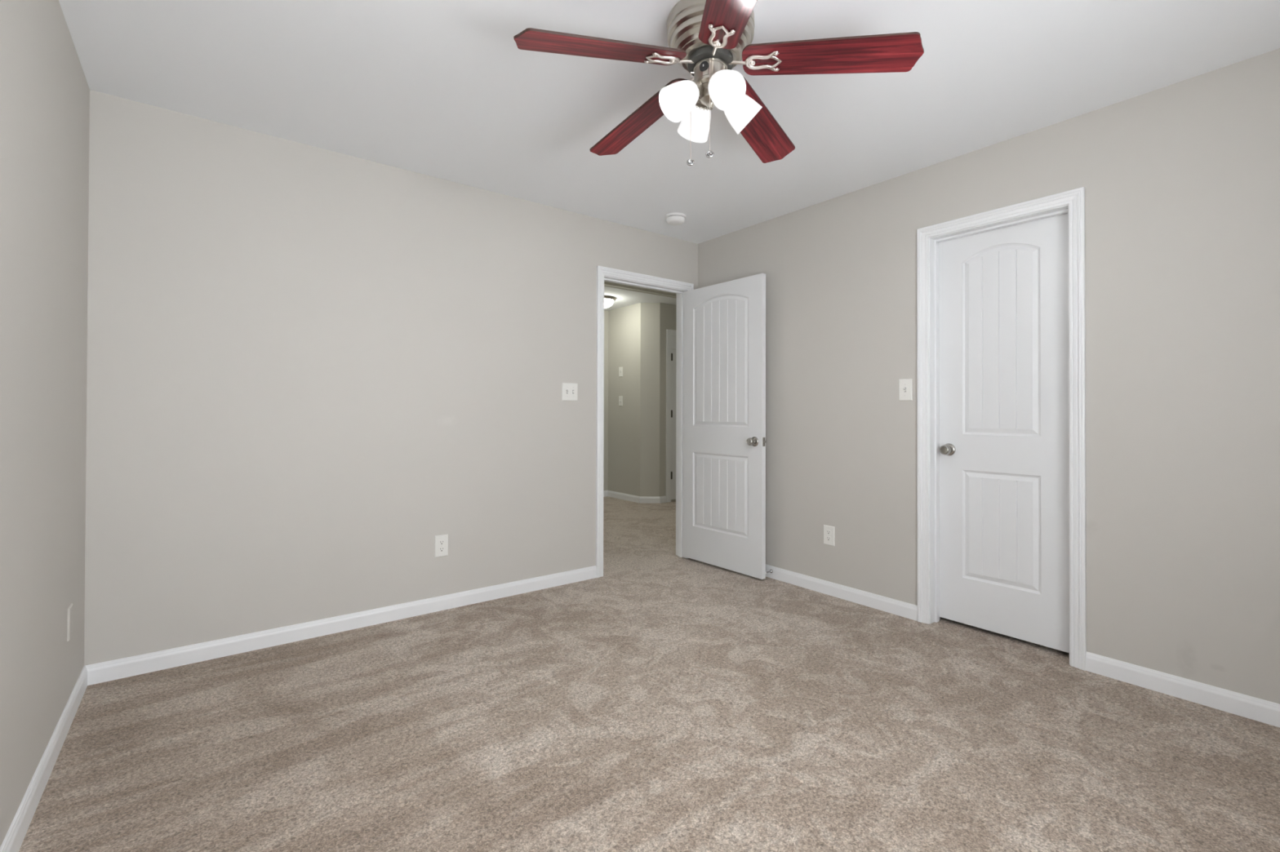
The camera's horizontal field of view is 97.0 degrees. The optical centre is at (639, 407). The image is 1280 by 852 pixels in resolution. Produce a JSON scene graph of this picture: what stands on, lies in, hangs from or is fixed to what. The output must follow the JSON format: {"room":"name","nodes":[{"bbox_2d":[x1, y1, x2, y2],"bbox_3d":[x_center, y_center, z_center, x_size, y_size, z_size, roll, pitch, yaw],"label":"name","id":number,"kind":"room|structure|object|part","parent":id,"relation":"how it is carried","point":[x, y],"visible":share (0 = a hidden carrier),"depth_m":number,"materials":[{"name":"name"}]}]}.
{"room":"empty bedroom","nodes":[
{"label":"empty bedroom","id":0,"kind":"room"},
{"bbox_2d":[0,0,89,847],"bbox_3d":[-1.133,-0.096,0.763,0.115,2.440,3.845,0,-1,-38],"label":"wall","id":1,"kind":"structure","parent":0,"point":[45,91],"depth_m":1.64,"materials":[{"name":"beige paint"}]},
{"bbox_2d":[0,666,87,851],"bbox_3d":[-1.122,1.085,0.838,0.012,0.080,3.730,0,-1,-38],"label":"baseboard","id":2,"kind":"structure","parent":1,"relation":"attached to","point":[13,840],"depth_m":1.67,"materials":[{"name":"white wood"}]},
{"bbox_2d":[66,603,73,641],"bbox_3d":[-2.053,0.772,2.039,0.007,0.116,0.072,0,-1,-38],"label":"wall plate","id":3,"kind":"object","parent":1,"relation":"attached to","point":[70,609],"visible":1,"depth_m":2.02,"materials":[{"name":"white plastic"}]},
{"bbox_2d":[84,89,697,666],"bbox_3d":[-0.943,-0.076,3.416,3.667,2.440,0.115,0,-1,-38],"label":"wall","id":4,"kind":"structure","parent":0,"point":[309,367],"depth_m":2.81,"materials":[{"name":"beige paint"}]},
{"bbox_2d":[84,565,596,685],"bbox_3d":[-1.281,1.101,3.067,2.491,0.080,0.012,0,-1,-38],"label":"baseboard","id":5,"kind":"structure","parent":4,"relation":"attached to","point":[103,672],"depth_m":2.79,"materials":[{"name":"white wood"}]},
{"bbox_2d":[434,533,448,557],"bbox_3d":[-1.121,0.780,3.195,0.075,0.122,0.008,0,-1,-38],"label":"wall outlet","id":6,"kind":"object","parent":4,"relation":"attached to","point":[441,542],"visible":1,"depth_m":3.19,"materials":[{"name":"white plastic"}]},
{"bbox_2d":[438,546,444,551],"bbox_3d":[-1.119,0.799,3.193,0.034,0.027,0.003,0,-1,-38],"label":"receptacle","id":7,"kind":"object","parent":6,"relation":"attached to","point":[440,548],"depth_m":3.19,"materials":[{"name":"white plastic"}]},
{"bbox_2d":[438,540,444,545],"bbox_3d":[-1.119,0.760,3.193,0.034,0.027,0.003,0,-1,-38],"label":"receptacle","id":8,"kind":"object","parent":6,"relation":"attached to","point":[440,542],"depth_m":3.19,"materials":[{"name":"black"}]},
{"bbox_2d":[561,382,577,400],"bbox_3d":[-0.455,-0.105,3.708,0.116,0.116,0.020,0,-1,-38],"label":"light switch","id":9,"kind":"object","parent":4,"relation":"attached to","point":[569,393],"visible":1,"depth_m":3.71,"materials":[{"name":"white plastic"}]},
{"bbox_2d":[595,265,693,577],"bbox_3d":[0.018,0.095,4.159,0.887,2.114,0.149,0,-1,-38],"label":"door frame","id":10,"kind":"structure","parent":4,"relation":"attached to","point":[603,273],"depth_m":4.07,"materials":[{"name":"white wood"}]},
{"bbox_2d":[683,273,766,579],"bbox_3d":[0.589,0.122,4.047,0.156,2.026,0.766,0,-1,-39],"label":"door","id":11,"kind":"structure","parent":4,"relation":"in","point":[724,491],"depth_m":3.99,"materials":[{"name":"white paint"}]},
{"bbox_3d":[0.743,0.226,3.771,0.052,0.055,0.055,0,-1,-39],"label":"knob","id":12,"kind":"part","parent":11,"relation":"part of","materials":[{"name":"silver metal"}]},
{"bbox_2d":[603,310,608,490],"bbox_3d":[-1.447,-0.068,6.798,2.510,2.470,0.100,0,-1,-38],"label":"wall","id":13,"kind":"structure","parent":0,"point":[606,312],"depth_m":7.51,"materials":[{"name":"paint"}]},
{"bbox_2d":[603,490,607,497],"bbox_3d":[-1.416,1.127,6.745,2.510,0.080,0.012,0,-1,-38],"label":"baseboard","id":14,"kind":"structure","parent":13,"relation":"attached to","point":[605,492],"depth_m":7.48,"materials":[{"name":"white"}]},
{"bbox_2d":[608,302,640,496],"bbox_3d":[-0.171,-0.061,7.282,0.100,2.470,0.700,0,-1,-38],"label":"wall","id":15,"kind":"structure","parent":0,"point":[624,322],"depth_m":7.24,"materials":[{"name":"paint"}]},
{"bbox_2d":[618,367,622,377],"bbox_3d":[-0.253,-0.463,7.295,0.020,0.125,0.078,0,-1,-38],"label":"switch","id":16,"kind":"object","parent":15,"relation":"attached to","point":[620,369],"visible":1,"depth_m":7.29,"materials":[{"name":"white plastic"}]},
{"bbox_2d":[618,395,622,405],"bbox_3d":[-0.254,-0.088,7.293,0.020,0.125,0.078,0,-1,-38],"label":"switch","id":17,"kind":"object","parent":15,"relation":"attached to","point":[620,397],"visible":1,"depth_m":7.29,"materials":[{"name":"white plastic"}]},
{"bbox_2d":[607,490,639,502],"bbox_3d":[-0.218,1.134,7.239,0.012,0.080,0.700,0,-1,-38],"label":"baseboard","id":18,"kind":"structure","parent":15,"relation":"attached to","point":[635,499],"depth_m":7.21,"materials":[{"name":"white wood"}]},
{"bbox_2d":[18,496,1279,851],"bbox_3d":[0.437,1.203,4.070,6.837,0.100,7.330,0,-1,-38],"label":"floor","id":19,"kind":"structure","parent":0,"point":[661,701],"depth_m":1.94,"materials":[{"name":"beige carpet"}]},
{"bbox_2d":[640,302,659,496],"bbox_3d":[0.123,-0.062,7.025,0.239,2.470,0.100,0,0,0],"label":"wall","id":20,"kind":"structure","parent":0,"point":[650,312],"depth_m":6.97,"materials":[{"name":"paint"}]},
{"bbox_2d":[640,496,659,503],"bbox_3d":[0.121,1.133,6.960,0.248,0.080,0.012,0,0,0],"label":"baseboard","id":21,"kind":"structure","parent":20,"relation":"attached to","point":[643,500],"depth_m":6.96,"materials":[{"name":"white wood"}]},
{"bbox_2d":[659,302,676,502],"bbox_3d":[0.746,-0.057,7.429,1.350,2.470,0.100,0,-1,-38],"label":"wall","id":22,"kind":"structure","parent":0,"point":[668,313],"depth_m":7.01,"materials":[{"name":"paint"}]},
{"bbox_2d":[659,496,666,503],"bbox_3d":[0.283,1.133,6.993,0.100,0.080,0.012,0,-1,-38],"label":"baseboard","id":23,"kind":"structure","parent":22,"relation":"attached to","point":[662,499],"depth_m":6.99,"materials":[{"name":"white wood"}]},
{"bbox_2d":[666,329,675,502],"bbox_3d":[0.683,0.100,7.307,0.903,2.153,0.021,0,-1,-38],"label":"door frame","id":24,"kind":"structure","parent":22,"relation":"attached to","point":[670,334],"depth_m":7.04,"materials":[{"name":"white wood"}]},
{"bbox_2d":[671,349,675,499],"bbox_3d":[0.682,0.211,7.301,0.754,1.882,0.021,0,-1,-38],"label":"door","id":25,"kind":"structure","parent":22,"relation":"in","point":[673,351],"depth_m":7.10,"materials":[{"name":"white wood"}]},
{"bbox_2d":[58,0,1279,311],"bbox_3d":[0.405,-1.354,3.923,6.402,0.130,6.945,0,-1,-38],"label":"ceiling","id":26,"kind":"structure","parent":0,"point":[446,90],"depth_m":2.27,"materials":[{"name":"white paint"}]},
{"bbox_2d":[604,295,616,308],"bbox_3d":[-0.452,-1.234,6.712,0.336,0.133,0.336,0,-1,-38],"label":"hall ceiling light","id":27,"kind":"object","parent":26,"relation":"attached to","point":[608,300],"visible":0.37,"depth_m":6.62,"materials":[{"name":"white glass"}]},
{"bbox_2d":[604,281,676,298],"bbox_3d":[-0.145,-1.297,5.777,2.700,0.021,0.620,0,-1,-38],"label":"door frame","id":28,"kind":"structure","parent":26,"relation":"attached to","point":[607,284],"depth_m":6.19,"materials":[{"name":"grey paint"}]},
{"bbox_2d":[665,213,686,225],"bbox_3d":[0.240,-1.263,3.810,0.142,0.054,0.142,0,-1,-38],"label":"smoke detector","id":29,"kind":"object","parent":26,"relation":"attached to","point":[673,219],"visible":1,"depth_m":3.77,"materials":[{"name":"white plastic"}]},
{"bbox_2d":[513,0,924,165],"bbox_3d":[0.204,-1.058,1.944,1.253,0.492,1.202,0,-1,-38],"label":"ceiling fan","id":30,"kind":"object","parent":26,"relation":"hanging from","point":[707,38],"visible":1,"depth_m":1.82,"materials":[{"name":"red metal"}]},
{"bbox_3d":[-0.117,-1.120,1.765,0.551,0.008,0.146,-7,14,-22],"label":"fan blade","id":31,"kind":"part","parent":30,"relation":"part of","materials":[{"name":"red wood"}]},
{"bbox_3d":[-0.002,-1.114,2.201,0.146,0.008,0.551,-15,2,-39],"label":"fan blade","id":32,"kind":"part","parent":30,"relation":"part of","materials":[{"name":"red wood"}]},
{"bbox_3d":[0.140,-1.022,1.865,0.078,0.073,0.053,0,-1,-38],"label":"light bulb","id":33,"kind":"part","parent":30,"relation":"part of","materials":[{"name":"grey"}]},
{"bbox_3d":[0.126,-1.010,1.862,0.135,0.133,0.114,0,-1,-38],"label":"lamp shade","id":34,"kind":"part","parent":30,"relation":"part of","materials":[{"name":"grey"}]},
{"bbox_3d":[0.174,-0.981,1.900,0.013,0.296,0.006,0,0,-4],"label":"pull chain","id":35,"kind":"part","parent":30,"relation":"part of","materials":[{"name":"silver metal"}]},
{"bbox_3d":[0.204,-1.008,2.020,0.116,0.133,0.134,0,-1,-38],"label":"lamp shade","id":36,"kind":"part","parent":30,"relation":"part of","materials":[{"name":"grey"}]},
{"bbox_2d":[688,80,702,99],"bbox_3d":[0.179,-1.057,1.877,0.061,0.062,0.059,0,0,10],"label":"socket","id":37,"kind":"object","parent":30,"relation":"attached to","point":[696,85],"depth_m":1.85,"materials":[{"name":"silver metal"}]},
{"bbox_2d":[695,95,707,111],"bbox_3d":[0.218,-1.057,1.967,0.061,0.062,0.059,0,-1,37],"label":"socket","id":38,"kind":"object","parent":30,"relation":"attached to","point":[700,106],"depth_m":1.95,"materials":[{"name":"silver metal"}]},
{"bbox_2d":[699,61,709,71],"bbox_3d":[0.211,-1.121,1.860,0.033,0.033,0.011,0,0,29],"label":"switch","id":39,"kind":"object","parent":30,"relation":"attached to","point":[704,65],"depth_m":1.85,"materials":[{"name":"black plastic"}]},
{"bbox_3d":[0.228,-0.987,1.845,0.006,0.304,0.013,0,0,8],"label":"pull chain","id":40,"kind":"part","parent":30,"relation":"part of","materials":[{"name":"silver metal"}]},
{"bbox_3d":[0.262,-1.022,1.802,0.055,0.073,0.076,0,-1,-38],"label":"light bulb","id":41,"kind":"part","parent":30,"relation":"part of","materials":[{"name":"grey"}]},
{"bbox_3d":[0.263,-1.010,1.787,0.118,0.133,0.134,0,-1,-38],"label":"lamp shade","id":42,"kind":"part","parent":30,"relation":"part of","materials":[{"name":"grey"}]},
{"bbox_3d":[0.253,-1.120,1.525,0.146,0.008,0.551,12,6,-4],"label":"fan blade","id":43,"kind":"part","parent":30,"relation":"part of","materials":[{"name":"red wood"}]},
{"bbox_3d":[0.354,-1.009,1.931,0.134,0.133,0.118,0,-1,-38],"label":"lamp shade","id":44,"kind":"part","parent":30,"relation":"part of","materials":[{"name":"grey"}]},
{"bbox_3d":[0.455,-1.112,2.217,0.146,0.008,0.551,-14,-16,32],"label":"fan blade","id":45,"kind":"part","parent":30,"relation":"part of","materials":[{"name":"red wood"}]},
{"bbox_3d":[0.603,-1.117,1.800,0.551,0.008,0.146,7,-10,16],"label":"fan blade","id":46,"kind":"part","parent":30,"relation":"part of","materials":[{"name":"red wood"}]},
{"bbox_2d":[697,48,1279,703],"bbox_3d":[1.674,-0.072,2.939,0.115,2.440,3.845,0,-1,-38],"label":"wall","id":47,"kind":"structure","parent":0,"point":[1180,180],"depth_m":2.37,"materials":[{"name":"beige paint"}]},
{"bbox_2d":[823,524,835,546],"bbox_3d":[1.164,0.786,3.487,0.008,0.117,0.076,0,-1,-38],"label":"wall outlet","id":48,"kind":"object","parent":47,"relation":"attached to","point":[828,531],"visible":1,"depth_m":3.48,"materials":[{"name":"white plastic"}]},
{"bbox_2d":[826,536,831,541],"bbox_3d":[1.162,0.806,3.485,0.003,0.027,0.034,0,-1,-38],"label":"receptacle","id":49,"kind":"object","parent":48,"relation":"attached to","point":[828,538],"depth_m":3.48,"materials":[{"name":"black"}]},
{"bbox_2d":[826,529,831,534],"bbox_3d":[1.162,0.767,3.485,0.003,0.027,0.034,0,-1,-38],"label":"receptacle","id":50,"kind":"object","parent":48,"relation":"attached to","point":[828,531],"depth_m":3.49,"materials":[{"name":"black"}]},
{"bbox_2d":[765,564,917,621],"bbox_3d":[0.971,1.112,3.730,0.012,0.080,1.723,0,-1,-38],"label":"baseboard","id":51,"kind":"structure","parent":47,"relation":"attached to","point":[897,607],"depth_m":3.38,"materials":[{"name":"white wood"}]},
{"bbox_2d":[898,378,912,400],"bbox_3d":[1.456,-0.099,3.111,0.020,0.119,0.074,0,-1,-38],"label":"light switch","id":52,"kind":"object","parent":47,"relation":"attached to","point":[905,385],"visible":1,"depth_m":3.11,"materials":[{"name":"white plastic"}]},
{"bbox_2d":[916,186,1086,671],"bbox_3d":[1.769,0.090,2.801,0.132,2.114,0.732,0,-1,-38],"label":"door frame","id":53,"kind":"structure","parent":47,"relation":"attached to","point":[1071,202],"depth_m":2.79,"materials":[{"name":"white wood"}]},
{"bbox_2d":[938,213,1069,653],"bbox_3d":[1.784,0.111,2.812,0.094,2.025,0.604,0,-1,-38],"label":"door","id":54,"kind":"structure","parent":47,"relation":"in","point":[1003,296],"depth_m":2.80,"materials":[{"name":"white paint"}]},
{"bbox_3d":[1.618,0.222,2.991,0.052,0.055,0.055,0,-1,-38],"label":"knob","id":55,"kind":"part","parent":54,"relation":"part of","materials":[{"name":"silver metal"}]},
{"bbox_2d":[1085,651,1279,727],"bbox_3d":[2.337,1.103,1.967,0.012,0.080,1.275,0,-1,-38],"label":"baseboard","id":56,"kind":"structure","parent":47,"relation":"attached to","point":[1249,707],"depth_m":2.21,"materials":[{"name":"white wood"}]}
]}

